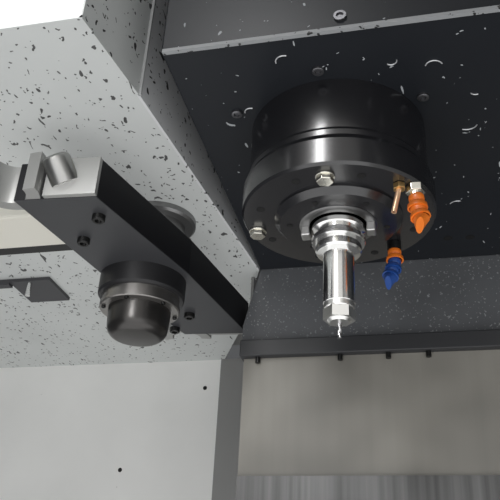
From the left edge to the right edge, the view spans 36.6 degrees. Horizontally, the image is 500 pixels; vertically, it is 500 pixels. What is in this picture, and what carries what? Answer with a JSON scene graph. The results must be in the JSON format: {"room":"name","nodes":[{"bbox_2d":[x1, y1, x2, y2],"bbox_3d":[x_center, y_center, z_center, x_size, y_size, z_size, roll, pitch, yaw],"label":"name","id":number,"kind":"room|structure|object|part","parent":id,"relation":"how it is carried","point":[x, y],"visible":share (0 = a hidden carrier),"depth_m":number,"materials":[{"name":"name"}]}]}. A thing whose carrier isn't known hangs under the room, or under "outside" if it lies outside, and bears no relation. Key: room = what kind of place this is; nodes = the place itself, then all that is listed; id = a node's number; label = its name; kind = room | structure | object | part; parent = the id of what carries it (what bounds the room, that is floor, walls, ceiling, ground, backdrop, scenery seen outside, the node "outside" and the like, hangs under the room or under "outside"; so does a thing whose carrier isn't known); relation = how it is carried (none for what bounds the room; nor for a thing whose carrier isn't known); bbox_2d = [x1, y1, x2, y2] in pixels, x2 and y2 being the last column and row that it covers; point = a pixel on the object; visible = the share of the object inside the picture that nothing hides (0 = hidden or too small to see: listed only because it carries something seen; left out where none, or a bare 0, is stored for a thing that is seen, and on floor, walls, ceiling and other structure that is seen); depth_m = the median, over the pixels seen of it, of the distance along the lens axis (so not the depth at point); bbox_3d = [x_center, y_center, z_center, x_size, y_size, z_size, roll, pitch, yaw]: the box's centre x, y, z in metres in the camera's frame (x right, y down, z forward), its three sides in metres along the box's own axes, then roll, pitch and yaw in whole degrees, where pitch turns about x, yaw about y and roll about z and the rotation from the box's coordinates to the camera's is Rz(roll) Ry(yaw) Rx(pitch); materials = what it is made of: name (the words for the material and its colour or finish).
{"room":"cnc machine interior","nodes":[
{"label":"cnc machine interior","id":0,"kind":"room"},
{"bbox_2d":[0,0,83,26],"bbox_3d":[-0.417,-0.376,0.869,0.559,0.419,0.044,-4,-30,12],"label":"ceiling","id":1,"kind":"structure","parent":0,"point":[12,12],"depth_m":0.70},
{"bbox_2d":[0,277,69,301],"bbox_3d":[-0.352,0.075,1.212,0.098,0.028,0.075,-4,-30,12],"label":"bracket","id":2,"kind":"object","parent":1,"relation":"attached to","point":[39,289],"visible":1,"depth_m":1.20,"materials":[{"name":"grey metal"}]},
{"bbox_2d":[0,208,71,254],"bbox_3d":[-0.429,-0.008,1.017,0.483,0.078,0.118,-4,-30,12],"label":"panel","id":3,"kind":"object","parent":1,"relation":"attached to","point":[20,232],"visible":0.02,"depth_m":0.97,"materials":[{"name":"white plastic"}]},
{"bbox_3d":[-0.419,-0.010,1.063,0.483,0.030,0.038,-4,-30,12],"label":"guide rail","id":4,"kind":"part","parent":3,"relation":"part of","materials":[{"name":"black metal"}]},
{"bbox_2d":[0,152,247,346],"bbox_3d":[-0.144,0.031,0.968,0.136,0.169,0.464,-10,-31,21],"label":"tool changer arm","id":5,"kind":"object","parent":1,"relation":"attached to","point":[156,285],"visible":1,"depth_m":0.91,"materials":[{"name":"black metal"}]},
{"bbox_2d":[0,360,220,499],"bbox_3d":[-0.424,0.856,1.206,0.695,1.408,0.020,-4,-30,12],"label":"wall","id":6,"kind":"structure","parent":0,"point":[67,432],"depth_m":1.44,"materials":[{"name":"white metal"}]},
{"bbox_2d":[212,358,243,499],"bbox_3d":[-0.020,0.827,1.115,0.135,1.408,0.024,-4,-30,12],"label":"trim","id":7,"kind":"structure","parent":6,"relation":"attached to","point":[225,473],"depth_m":1.39,"materials":[{"name":"grey paint"}]},
{"bbox_2d":[0,16,258,367],"bbox_3d":[-0.416,0.019,1.151,0.847,0.003,0.875,-4,-30,12],"label":"wall panel","id":8,"kind":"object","parent":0,"point":[60,91],"depth_m":0.91,"materials":[{"name":"silver metal"}]},
{"bbox_2d":[79,0,258,269],"bbox_3d":[-0.050,-0.504,1.141,0.007,0.943,0.520,-7,-30,17],"label":"panel","id":9,"kind":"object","parent":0,"point":[161,97],"depth_m":0.84,"materials":[{"name":"grey metal"}]},
{"bbox_2d":[139,0,155,95],"bbox_3d":[-0.093,-0.574,1.019,0.004,0.943,0.002,-4,-30,12],"label":"trim","id":10,"kind":"structure","parent":9,"relation":"attached to","point":[154,1],"depth_m":0.82,"materials":[{"name":"grey paint"}]},
{"bbox_2d":[233,267,260,344],"bbox_3d":[0.036,0.099,1.313,0.122,0.003,0.388,6,-29,-5],"label":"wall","id":11,"kind":"structure","parent":0,"point":[238,339],"depth_m":1.45,"materials":[{"name":"grey paint"}]},
{"bbox_2d":[250,268,260,301],"bbox_3d":[0.033,0.330,1.186,0.004,2.350,0.358,-4,-30,12],"label":"wall","id":12,"kind":"structure","parent":0,"point":[253,280],"depth_m":1.14,"materials":[{"name":"grey paint"}]},
{"bbox_2d":[118,350,431,471],"bbox_3d":[-0.021,0.226,1.210,0.158,0.161,0.674,22,-34,-30],"label":"screws","id":13,"kind":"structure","parent":0,"point":[428,352],"depth_m":1.02,"materials":[{"name":"black metal"}]},
{"bbox_3d":[0.124,0.145,1.028,0.239,0.008,0.007,-4,-30,12],"label":"trim","id":14,"kind":"part","parent":13,"relation":"part of","materials":[{"name":"black metal"}]},
{"bbox_2d":[236,255,499,499],"bbox_3d":[0.653,0.211,0.866,1.374,2.307,0.024,-4,-30,12],"label":"wall","id":15,"kind":"structure","parent":0,"point":[404,413],"depth_m":1.00,"materials":[{"name":"metal"}]},
{"bbox_2d":[239,329,499,361],"bbox_3d":[0.658,0.099,0.924,1.374,0.024,0.032,-4,-30,12],"label":"trim","id":16,"kind":"structure","parent":15,"relation":"attached to","point":[472,340],"depth_m":1.02,"materials":[{"name":"grey paint"}]},
{"bbox_3d":[0.290,-0.874,1.435,2.220,0.020,0.980,-4,-30,12],"label":"ceiling","id":17,"kind":"structure","parent":0,"visible":0},
{"bbox_2d":[161,0,499,269],"bbox_3d":[0.349,-0.464,1.045,0.752,1.069,0.464,-4,-30,12],"label":"spindle","id":18,"kind":"object","parent":17,"relation":"attached to","point":[303,112],"visible":0.88,"depth_m":0.75,"materials":[{"name":"black paint"}]},
{"bbox_2d":[311,214,365,326],"bbox_3d":[0.089,0.024,0.755,0.055,0.107,0.055,-4,-30,12],"label":"holder","id":19,"kind":"object","parent":18,"relation":"attached to","point":[338,240],"visible":1,"depth_m":0.75,"materials":[{"name":"silver metal"}]},
{"bbox_2d":[337,322,341,338],"bbox_3d":[0.086,0.075,0.726,0.005,0.020,0.005,-4,-30,12],"label":"mill","id":20,"kind":"object","parent":19,"relation":"attached to","point":[339,324],"visible":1,"depth_m":0.72,"materials":[{"name":"grey metal"}]},
{"bbox_2d":[382,240,403,289],"bbox_3d":[0.151,0.015,0.806,0.027,0.055,0.019,17,-32,-23],"label":"coolant nozzle","id":21,"kind":"object","parent":18,"relation":"attached to","point":[393,268],"visible":1,"depth_m":0.80,"materials":[{"name":"blue plastic"}]},
{"bbox_2d":[391,181,404,213],"bbox_3d":[0.140,-0.049,0.716,0.014,0.032,0.012,-4,-30,12],"label":"tube","id":22,"kind":"object","parent":18,"relation":"attached to","point":[398,186],"visible":1,"depth_m":0.72,"materials":[{"name":"gold metal"}]},
{"bbox_2d":[405,182,430,232],"bbox_3d":[0.159,-0.041,0.713,0.020,0.047,0.022,20,-33,-28],"label":"coolant nozzle","id":23,"kind":"object","parent":18,"relation":"attached to","point":[417,206],"visible":1,"depth_m":0.71,"materials":[{"name":"orange plastic"}]}
]}

